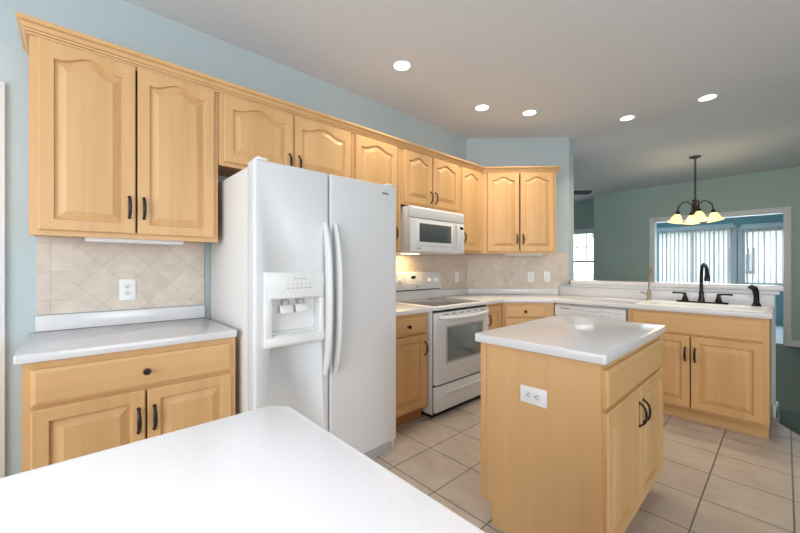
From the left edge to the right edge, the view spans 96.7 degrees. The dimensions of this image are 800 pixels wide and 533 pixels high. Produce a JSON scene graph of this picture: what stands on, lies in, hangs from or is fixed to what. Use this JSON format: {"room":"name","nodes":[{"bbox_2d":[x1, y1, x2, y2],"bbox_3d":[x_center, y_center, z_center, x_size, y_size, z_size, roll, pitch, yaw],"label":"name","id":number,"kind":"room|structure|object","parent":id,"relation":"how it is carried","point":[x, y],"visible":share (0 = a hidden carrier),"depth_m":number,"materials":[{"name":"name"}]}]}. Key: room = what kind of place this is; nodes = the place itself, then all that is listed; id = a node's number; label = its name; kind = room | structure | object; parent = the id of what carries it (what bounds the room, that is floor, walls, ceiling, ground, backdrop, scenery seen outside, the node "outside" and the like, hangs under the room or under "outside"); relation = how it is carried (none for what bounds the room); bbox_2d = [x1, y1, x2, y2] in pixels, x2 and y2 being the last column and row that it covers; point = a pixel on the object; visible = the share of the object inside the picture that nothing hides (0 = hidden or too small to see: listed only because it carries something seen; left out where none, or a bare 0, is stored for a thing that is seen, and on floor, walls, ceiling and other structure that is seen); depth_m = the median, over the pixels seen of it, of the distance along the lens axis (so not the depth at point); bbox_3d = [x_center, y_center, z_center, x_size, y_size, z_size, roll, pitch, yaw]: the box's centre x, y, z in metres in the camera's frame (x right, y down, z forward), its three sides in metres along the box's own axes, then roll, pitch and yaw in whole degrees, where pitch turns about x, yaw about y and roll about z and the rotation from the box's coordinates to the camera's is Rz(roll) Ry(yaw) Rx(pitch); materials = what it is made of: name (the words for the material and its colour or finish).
{"room":"kitchen","nodes":[
{"label":"kitchen","id":0,"kind":"room"},
{"bbox_2d":[0,0,465,476],"bbox_3d":[-1.649,-0.147,2.123,6.660,2.790,0.150,0,0,-43],"label":"wall","id":1,"kind":"structure","parent":0,"point":[119,22],"depth_m":2.01,"materials":[{"name":"blue paint"}]},
{"bbox_2d":[0,81,4,477],"bbox_3d":[-2.325,0.173,1.383,1.062,2.150,0.020,0,0,-43],"label":"trim","id":2,"kind":"structure","parent":1,"relation":"attached to","point":[2,84],"depth_m":1.73,"materials":[{"name":"white paint"}]},
{"bbox_2d":[35,305,204,331],"bbox_3d":[-1.572,0.293,2.077,0.780,0.082,0.021,0,0,-43],"label":"backsplash","id":3,"kind":"structure","parent":1,"relation":"attached to","point":[120,317],"depth_m":2.02,"materials":[{"name":"white laminate"}]},
{"bbox_2d":[37,236,203,314],"bbox_3d":[-1.576,0.046,2.083,0.772,0.405,0.008,0,0,-43],"label":"tile backsplash","id":4,"kind":"structure","parent":1,"relation":"attached to","point":[74,275],"depth_m":2.02,"materials":[{"name":"beige tile"}]},
{"bbox_2d":[119,279,135,299],"bbox_3d":[-1.582,0.134,2.066,0.076,0.122,0.009,0,0,-43],"label":"wall outlet","id":5,"kind":"object","parent":4,"relation":"attached to","point":[127,287],"visible":1,"depth_m":2.06,"materials":[{"name":"white plastic"}]},
{"bbox_2d":[124,284,130,288],"bbox_3d":[-1.581,0.115,2.064,0.034,0.027,0.003,0,0,-43],"label":"receptacle","id":6,"kind":"object","parent":5,"relation":"attached to","point":[126,286],"depth_m":2.06,"materials":[{"name":"white plastic"}]},
{"bbox_2d":[29,34,217,242],"bbox_3d":[-1.459,-0.598,1.949,0.780,0.908,0.364,0,0,-43],"label":"upper cabinet","id":7,"kind":"object","parent":1,"relation":"attached to","point":[117,149],"visible":1,"depth_m":1.79,"materials":[{"name":"brown wood"}]},
{"bbox_2d":[85,237,183,244],"bbox_3d":[-1.437,-0.142,1.945,0.430,0.032,0.070,0,0,-43],"label":"light","id":8,"kind":"object","parent":7,"relation":"attached to","point":[87,239],"visible":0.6,"depth_m":1.91,"materials":[{"name":"white plastic"}]},
{"bbox_2d":[87,241,180,244],"bbox_3d":[-1.437,-0.127,1.945,0.410,0.002,0.050,0,0,-43],"label":"diffuser","id":9,"kind":"object","parent":8,"relation":"attached to","point":[130,242],"depth_m":1.95,"materials":[{"name":"white plastic"}]},
{"bbox_2d":[15,11,561,172],"bbox_3d":[-0.044,-1.071,2.990,4.415,0.065,0.566,0,0,-35],"label":"crown molding","id":10,"kind":"structure","parent":7,"relation":"attached to","point":[27,24],"depth_m":2.08,"materials":[{"name":"brown wood"}]},
{"bbox_2d":[218,92,351,177],"bbox_3d":[-0.817,-0.829,2.542,0.960,0.445,0.364,0,0,-43],"label":"upper cabinet","id":11,"kind":"object","parent":1,"relation":"attached to","point":[247,130],"visible":0.76,"depth_m":2.34,"materials":[{"name":"brown wood"}]},
{"bbox_2d":[352,134,400,249],"bbox_3d":[-0.272,-0.598,3.046,0.518,0.908,0.364,0,0,-43],"label":"upper cabinet","id":12,"kind":"object","parent":1,"relation":"attached to","point":[373,161],"visible":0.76,"depth_m":2.94,"materials":[{"name":"brown wood"}]},
{"bbox_2d":[401,149,458,212],"bbox_3d":[0.223,-0.802,3.503,0.820,0.500,0.364,0,0,-43],"label":"upper cabinet","id":13,"kind":"object","parent":1,"relation":"attached to","point":[426,182],"visible":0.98,"depth_m":3.35,"materials":[{"name":"brown wood"}]},
{"bbox_2d":[396,205,463,254],"bbox_3d":[0.259,-0.328,3.474,0.764,0.416,0.436,0,0,-43],"label":"microwave","id":14,"kind":"object","parent":13,"relation":"attached to","point":[424,231],"visible":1,"depth_m":3.28,"materials":[{"name":"white plastic"}]},
{"bbox_2d":[396,253,466,289],"bbox_3d":[0.128,0.068,3.658,1.833,0.500,0.008,0,0,-43],"label":"tile backsplash","id":15,"kind":"structure","parent":1,"relation":"attached to","point":[447,265],"depth_m":3.97,"materials":[{"name":"beige tile"}]},
{"bbox_2d":[455,272,458,281],"bbox_3d":[0.665,0.120,4.143,0.076,0.122,0.009,0,0,-43],"label":"wall switch","id":16,"kind":"object","parent":15,"relation":"attached to","point":[456,273],"visible":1,"depth_m":4.14,"materials":[{"name":"white plastic"}]},
{"bbox_2d":[459,166,480,253],"bbox_3d":[0.671,-0.598,3.918,0.394,0.908,0.364,0,0,-43],"label":"upper cabinet","id":17,"kind":"object","parent":1,"relation":"attached to","point":[469,180],"visible":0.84,"depth_m":3.80,"materials":[{"name":"brown wood"}]},
{"bbox_2d":[123,0,799,202],"bbox_3d":[1.782,-1.592,3.966,14.400,0.100,11.200,0,0,-43],"label":"ceiling","id":18,"kind":"structure","parent":0,"point":[584,66],"depth_m":2.73,"materials":[{"name":"paint"}]},
{"bbox_2d":[392,60,411,71],"bbox_3d":[0.015,-1.538,2.727,0.156,0.006,0.156,0,0,-43],"label":"recessed light","id":19,"kind":"object","parent":18,"relation":"in","point":[399,65],"visible":1,"depth_m":2.72,"materials":[{"name":"white paint"}]},
{"bbox_2d":[474,104,489,110],"bbox_3d":[0.795,-1.538,3.448,0.156,0.006,0.156,0,0,-43],"label":"recessed light","id":20,"kind":"object","parent":18,"relation":"in","point":[481,107],"visible":1,"depth_m":3.44,"materials":[{"name":"white"}]},
{"bbox_2d":[521,109,537,115],"bbox_3d":[1.297,-1.538,3.562,0.156,0.006,0.156,0,0,-43],"label":"recessed light","id":21,"kind":"object","parent":18,"relation":"in","point":[530,112],"visible":1,"depth_m":3.55,"materials":[{"name":"white"}]},
{"bbox_2d":[574,190,591,194],"bbox_3d":[2.306,-1.324,5.594,1.075,0.434,1.075,0,0,-43],"label":"ceiling fan","id":22,"kind":"object","parent":18,"relation":"hanging from","point":[580,192],"visible":0.05,"depth_m":5.58,"materials":[{"name":"black"}]},
{"bbox_2d":[618,115,635,120],"bbox_3d":[2.357,-1.538,3.691,0.156,0.006,0.156,0,0,-43],"label":"recessed light","id":23,"kind":"object","parent":18,"relation":"in","point":[627,117],"visible":1,"depth_m":3.69,"materials":[{"name":"white"}]},
{"bbox_2d":[667,155,724,223],"bbox_3d":[4.143,-1.073,4.991,0.511,0.935,0.511,0,0,-17],"label":"chandelier","id":24,"kind":"object","parent":18,"relation":"hanging from","point":[697,216],"visible":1,"depth_m":4.97,"materials":[{"name":"white glass"}]},
{"bbox_2d":[696,93,718,101],"bbox_3d":[2.805,-1.538,3.243,0.156,0.006,0.156,0,0,-43],"label":"recessed light","id":25,"kind":"object","parent":18,"relation":"in","point":[707,97],"visible":1,"depth_m":3.24,"materials":[{"name":"white"}]},
{"bbox_2d":[466,137,573,294],"bbox_3d":[1.409,-0.147,4.361,1.420,2.790,0.200,0,0,2],"label":"wall","id":26,"kind":"structure","parent":0,"point":[546,151],"depth_m":4.25,"materials":[{"name":"blue paint"}]},
{"bbox_2d":[465,173,555,253],"bbox_3d":[1.213,-0.598,4.087,1.041,0.908,0.363,0,0,2],"label":"upper cabinet","id":27,"kind":"object","parent":26,"relation":"attached to","point":[518,210],"visible":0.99,"depth_m":3.94,"materials":[{"name":"brown wood"}]},
{"bbox_2d":[504,254,542,255],"bbox_3d":[1.422,-0.142,4.107,0.430,0.032,0.070,0,0,2],"label":"light","id":28,"kind":"object","parent":27,"relation":"attached to","point":[504,254],"visible":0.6,"depth_m":4.08,"materials":[{"name":"white plastic"}]},
{"bbox_2d":[505,255,541,255],"bbox_3d":[1.422,-0.127,4.107,0.410,0.002,0.050,0,0,2],"label":"diffuser","id":29,"kind":"object","parent":28,"relation":"attached to","point":[505,255],"depth_m":4.08,"materials":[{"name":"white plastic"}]},
{"bbox_2d":[467,253,567,292],"bbox_3d":[1.400,0.081,4.258,1.191,0.475,0.008,0,0,2],"label":"tile backsplash","id":30,"kind":"structure","parent":26,"relation":"attached to","point":[483,270],"depth_m":4.25,"materials":[{"name":"beige tile"}]},
{"bbox_2d":[528,272,533,281],"bbox_3d":[1.561,0.122,4.243,0.076,0.122,0.009,0,0,2],"label":"wall outlet","id":31,"kind":"object","parent":30,"relation":"attached to","point":[530,274],"visible":1,"depth_m":4.24,"materials":[{"name":"white plastic"}]},
{"bbox_2d":[544,271,549,281],"bbox_3d":[1.750,0.120,4.236,0.076,0.122,0.009,0,0,2],"label":"wall switch","id":32,"kind":"object","parent":30,"relation":"attached to","point":[546,273],"visible":1,"depth_m":4.23,"materials":[{"name":"white plastic"}]},
{"bbox_2d":[441,286,773,306],"bbox_3d":[1.881,0.284,3.797,2.862,0.100,0.827,0,0,20],"label":"backsplash","id":33,"kind":"structure","parent":26,"relation":"attached to","point":[737,298],"depth_m":3.76,"materials":[{"name":"white laminate"}]},
{"bbox_2d":[574,200,592,231],"bbox_3d":[3.250,-0.147,9.707,0.150,2.790,4.560,0,0,-43],"label":"wall","id":34,"kind":"structure","parent":0,"point":[583,211],"depth_m":8.41,"materials":[{"name":"green paint"}]},
{"bbox_2d":[574,228,592,262],"bbox_3d":[4.241,-0.197,8.554,0.140,1.390,1.140,0,0,-43],"label":"window","id":35,"kind":"structure","parent":34,"relation":"in","point":[576,231],"depth_m":8.43,"materials":[{"name":"white paint"}]},
{"bbox_2d":[371,325,799,532],"bbox_3d":[1.745,1.285,3.932,14.100,0.086,11.000,0,0,-43],"label":"floor","id":36,"kind":"structure","parent":0,"point":[712,479],"depth_m":2.19,"materials":[{"name":"beige tile"}]},
{"bbox_2d":[21,337,234,472],"bbox_3d":[-1.356,0.811,1.838,0.784,0.875,0.665,0,0,-43],"label":"base cabinet","id":37,"kind":"object","parent":36,"relation":"on","point":[71,408],"visible":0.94,"depth_m":1.55,"materials":[{"name":"brown wood"}]},
{"bbox_2d":[13,305,236,364],"bbox_3d":[-1.371,0.312,1.841,0.805,0.120,0.641,0,0,-43],"label":"countertop","id":38,"kind":"structure","parent":37,"relation":"on","point":[59,336],"depth_m":1.82,"materials":[{"name":"white laminate"}]},
{"bbox_2d":[211,156,395,458],"bbox_3d":[-0.609,0.344,2.362,0.968,1.809,0.851,0,0,-43],"label":"refrigerator","id":39,"kind":"object","parent":36,"relation":"on","point":[303,261],"visible":0.87,"depth_m":2.03,"materials":[{"name":"white metal"}]},
{"bbox_2d":[269,293,322,299],"bbox_3d":[-0.556,0.160,1.923,0.310,0.021,0.026,0,0,-43],"label":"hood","id":40,"kind":"object","parent":39,"relation":"attached to","point":[272,296],"depth_m":1.90,"materials":[{"name":"white plastic"}]},
{"bbox_2d":[396,313,427,425],"bbox_3d":[-0.139,0.811,2.962,0.478,0.875,0.665,0,0,-43],"label":"base cabinet","id":41,"kind":"object","parent":36,"relation":"on","point":[411,330],"visible":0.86,"depth_m":2.78,"materials":[{"name":"brown wood"}]},
{"bbox_2d":[396,304,430,315],"bbox_3d":[-0.144,0.312,2.966,0.485,0.120,0.636,0,0,-43],"label":"countertop","id":42,"kind":"structure","parent":41,"relation":"on","point":[401,310],"depth_m":2.82,"materials":[{"name":"white laminate"}]},
{"bbox_2d":[396,271,489,417],"bbox_3d":[0.361,0.651,3.355,0.774,1.195,0.745,0,0,-43],"label":"range","id":43,"kind":"object","parent":36,"relation":"on","point":[454,354],"visible":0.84,"depth_m":3.11,"materials":[{"name":"white metal"}]},
{"bbox_2d":[396,297,489,310],"bbox_3d":[0.352,0.344,3.365,0.774,0.029,0.658,0,0,-43],"label":"cooktop","id":44,"kind":"object","parent":43,"relation":"in","point":[435,303],"depth_m":3.23,"materials":[{"name":"white ceramic"}]},
{"bbox_2d":[486,303,500,329],"bbox_3d":[0.738,0.811,3.773,0.328,0.875,0.665,0,0,-43],"label":"base cabinet","id":45,"kind":"object","parent":36,"relation":"on","point":[494,309],"visible":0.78,"depth_m":3.57,"materials":[{"name":"brown wood"}]},
{"bbox_2d":[501,303,555,326],"bbox_3d":[1.339,0.811,3.932,1.365,0.875,0.641,0,0,2],"label":"base cabinet","id":46,"kind":"object","parent":36,"relation":"on","point":[511,313],"visible":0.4,"depth_m":3.65,"materials":[{"name":"brown wood"}]},
{"bbox_2d":[441,286,773,318],"bbox_3d":[1.745,0.303,3.419,1.333,0.138,2.536,0,0,-43],"label":"countertop","id":47,"kind":"structure","parent":46,"relation":"on","point":[603,297],"depth_m":3.62,"materials":[{"name":"white laminate"}]},
{"bbox_2d":[641,267,651,299],"bbox_3d":[2.417,0.170,3.450,0.082,0.325,0.134,0,0,-9],"label":"filtered water faucet","id":48,"kind":"object","parent":47,"relation":"on","point":[648,293],"visible":0.89,"depth_m":3.46,"materials":[{"name":"gold metal"}]},
{"bbox_2d":[636,300,768,312],"bbox_3d":[2.544,0.419,3.023,0.530,0.191,0.820,0,0,-43],"label":"sink","id":49,"kind":"object","parent":47,"relation":"in","point":[731,307],"visible":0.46,"depth_m":2.97,"materials":[{"name":"white ceramic"}]},
{"bbox_2d":[748,285,761,306],"bbox_3d":[2.893,0.235,2.903,0.089,0.177,0.064,0,0,25],"label":"sprayer","id":50,"kind":"object","parent":49,"relation":"on","point":[756,298],"visible":1,"depth_m":2.88,"materials":[{"name":"black metal"}]},
{"bbox_2d":[672,263,732,304],"bbox_3d":[2.640,0.145,3.125,0.170,0.357,0.412,0,0,-43],"label":"faucet","id":51,"kind":"object","parent":47,"relation":"on","point":[701,299],"visible":0.99,"depth_m":3.14,"materials":[{"name":"black"}]},
{"bbox_2d":[481,336,662,532],"bbox_3d":[0.955,0.811,1.870,0.958,0.875,0.599,0,0,-43],"label":"base cabinet","id":52,"kind":"object","parent":36,"relation":"on","point":[586,462],"visible":0.98,"depth_m":1.55,"materials":[{"name":"brown wood"}]},
{"bbox_2d":[520,384,546,408],"bbox_3d":[0.586,0.570,1.565,0.009,0.076,0.122,0,0,-43],"label":"wall outlet","id":53,"kind":"object","parent":52,"relation":"attached to","point":[531,395],"visible":1,"depth_m":1.56,"materials":[{"name":"white plastic"}]},
{"bbox_2d":[526,391,531,398],"bbox_3d":[0.571,0.570,1.577,0.003,0.034,0.027,0,0,-43],"label":"receptacle","id":54,"kind":"object","parent":53,"relation":"attached to","point":[528,393],"depth_m":1.58,"materials":[{"name":"white plastic"}]},
{"bbox_2d":[534,393,539,401],"bbox_3d":[0.597,0.570,1.549,0.003,0.034,0.027,0,0,-43],"label":"receptacle","id":55,"kind":"object","parent":53,"relation":"attached to","point":[536,395],"depth_m":1.55,"materials":[{"name":"white plastic"}]},
{"bbox_2d":[475,315,665,364],"bbox_3d":[0.935,0.352,1.892,1.002,0.040,0.601,0,0,-43],"label":"countertop","id":56,"kind":"structure","parent":52,"relation":"on","point":[592,340],"depth_m":1.71,"materials":[{"name":"white laminate"}]},
{"bbox_2d":[555,303,627,321],"bbox_3d":[2.019,0.814,3.610,0.615,0.868,0.637,0,0,-43],"label":"dishwasher","id":57,"kind":"object","parent":36,"relation":"on","point":[609,313],"visible":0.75,"depth_m":3.38,"materials":[{"name":"white plastic"}]},
{"bbox_2d":[628,309,771,439],"bbox_3d":[2.537,0.811,3.042,0.680,0.875,0.875,0,0,-43],"label":"base cabinet","id":58,"kind":"object","parent":36,"relation":"on","point":[717,369],"visible":0.88,"depth_m":2.73,"materials":[{"name":"brown wood"}]},
{"bbox_3d":[0.046,0.811,-0.123,0.800,0.875,1.850,0,0,-43],"label":"cabinet","id":59,"kind":"object","parent":36,"relation":"on","visible":0},
{"bbox_2d":[0,406,484,532],"bbox_3d":[0.043,0.353,-0.131,0.886,0.038,1.943,0,0,-43],"label":"countertop","id":60,"kind":"structure","parent":59,"relation":"on","point":[270,469],"depth_m":0.53,"materials":[{"name":"white laminate"}]},
{"bbox_2d":[561,284,775,416],"bbox_3d":[2.554,0.726,3.623,0.130,1.045,1.752,0,0,-43],"label":"wall","id":61,"kind":"structure","parent":0,"point":[567,285],"depth_m":2.94,"materials":[{"name":"blue paint"}]},
{"bbox_2d":[570,280,783,294],"bbox_3d":[2.589,0.196,3.578,0.240,0.072,1.734,0,0,-43],"label":"ledge","id":62,"kind":"object","parent":61,"relation":"on","point":[671,286],"visible":1,"depth_m":3.36,"materials":[{"name":"white laminate"}]},
{"bbox_2d":[773,401,777,418],"bbox_3d":[3.148,1.198,2.981,0.158,0.100,0.032,0,0,-43],"label":"baseboard","id":63,"kind":"structure","parent":61,"relation":"attached to","point":[775,408],"depth_m":2.93,"materials":[{"name":"white paint"}]},
{"bbox_2d":[593,167,799,340],"bbox_3d":[6.638,-0.147,5.452,0.650,2.790,6.590,0,0,-43],"label":"wall","id":64,"kind":"structure","parent":0,"point":[620,218],"depth_m":6.72,"materials":[{"name":"green paint"}]},
{"bbox_2d":[649,206,791,345],"bbox_3d":[5.529,0.156,6.279,0.195,2.185,1.860,0,0,-43],"label":"trim","id":65,"kind":"structure","parent":64,"relation":"attached to","point":[786,211],"depth_m":5.61,"materials":[{"name":"white paint"}]},
{"bbox_2d":[792,340,799,346],"bbox_3d":[7.366,1.198,4.174,0.015,0.100,3.725,0,0,-43],"label":"baseboard","id":66,"kind":"structure","parent":64,"relation":"attached to","point":[794,343],"depth_m":5.51,"materials":[{"name":"white paint"}]},
{"bbox_2d":[657,214,782,324],"bbox_3d":[7.512,-0.147,6.252,2.720,2.790,6.580,0,0,-43],"label":"wall","id":67,"kind":"structure","parent":0,"point":[738,221],"depth_m":7.84,"materials":[{"name":"blue paint"}]},
{"bbox_2d":[657,225,736,283],"bbox_3d":[7.070,0.178,8.608,0.110,2.240,1.580,0,0,-43],"label":"window","id":68,"kind":"structure","parent":67,"relation":"in","point":[733,231],"depth_m":8.10,"materials":[{"name":"white paint"}]},
{"bbox_2d":[657,223,733,283],"bbox_3d":[6.978,0.111,8.509,0.100,2.155,1.480,0,0,-43],"label":"vertical blind","id":69,"kind":"object","parent":68,"relation":"attached to","point":[730,225],"visible":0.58,"depth_m":8.42,"materials":[{"name":"white plastic"}]},
{"bbox_2d":[738,227,782,284],"bbox_3d":[7.914,-0.207,7.673,0.140,1.350,0.940,0,0,-43],"label":"window","id":70,"kind":"structure","parent":67,"relation":"in","point":[741,232],"depth_m":7.93,"materials":[{"name":"white paint"}]},
{"bbox_2d":[741,222,782,283],"bbox_3d":[7.833,-0.279,7.584,0.100,1.295,0.800,0,0,-43],"label":"vertical blind","id":71,"kind":"object","parent":70,"relation":"attached to","point":[774,224],"visible":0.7,"depth_m":7.64,"materials":[{"name":"white plastic"}]},
{"label":"outside","id":72,"kind":"structure","parent":0,"visible":0},
{"bbox_3d":[14.831,1.333,17.251,22.800,0.070,28.000,0,0,-43],"label":"ground","id":73,"kind":"structure","parent":72,"visible":0},
{"bbox_2d":[574,274,781,283],"bbox_3d":[9.950,0.798,11.379,0.060,1.000,14.000,0,0,-43],"label":"deck railing","id":74,"kind":"object","parent":73,"relation":"on","point":[575,275],"visible":0.09,"depth_m":11.60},
{"bbox_2d":[590,230,781,283],"bbox_3d":[17.781,-1.302,17.594,7.000,5.200,13.300,0,0,-43],"label":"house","id":75,"kind":"structure","parent":73,"relation":"on","point":[767,233],"depth_m":16.48,"materials":[{"name":"white"}]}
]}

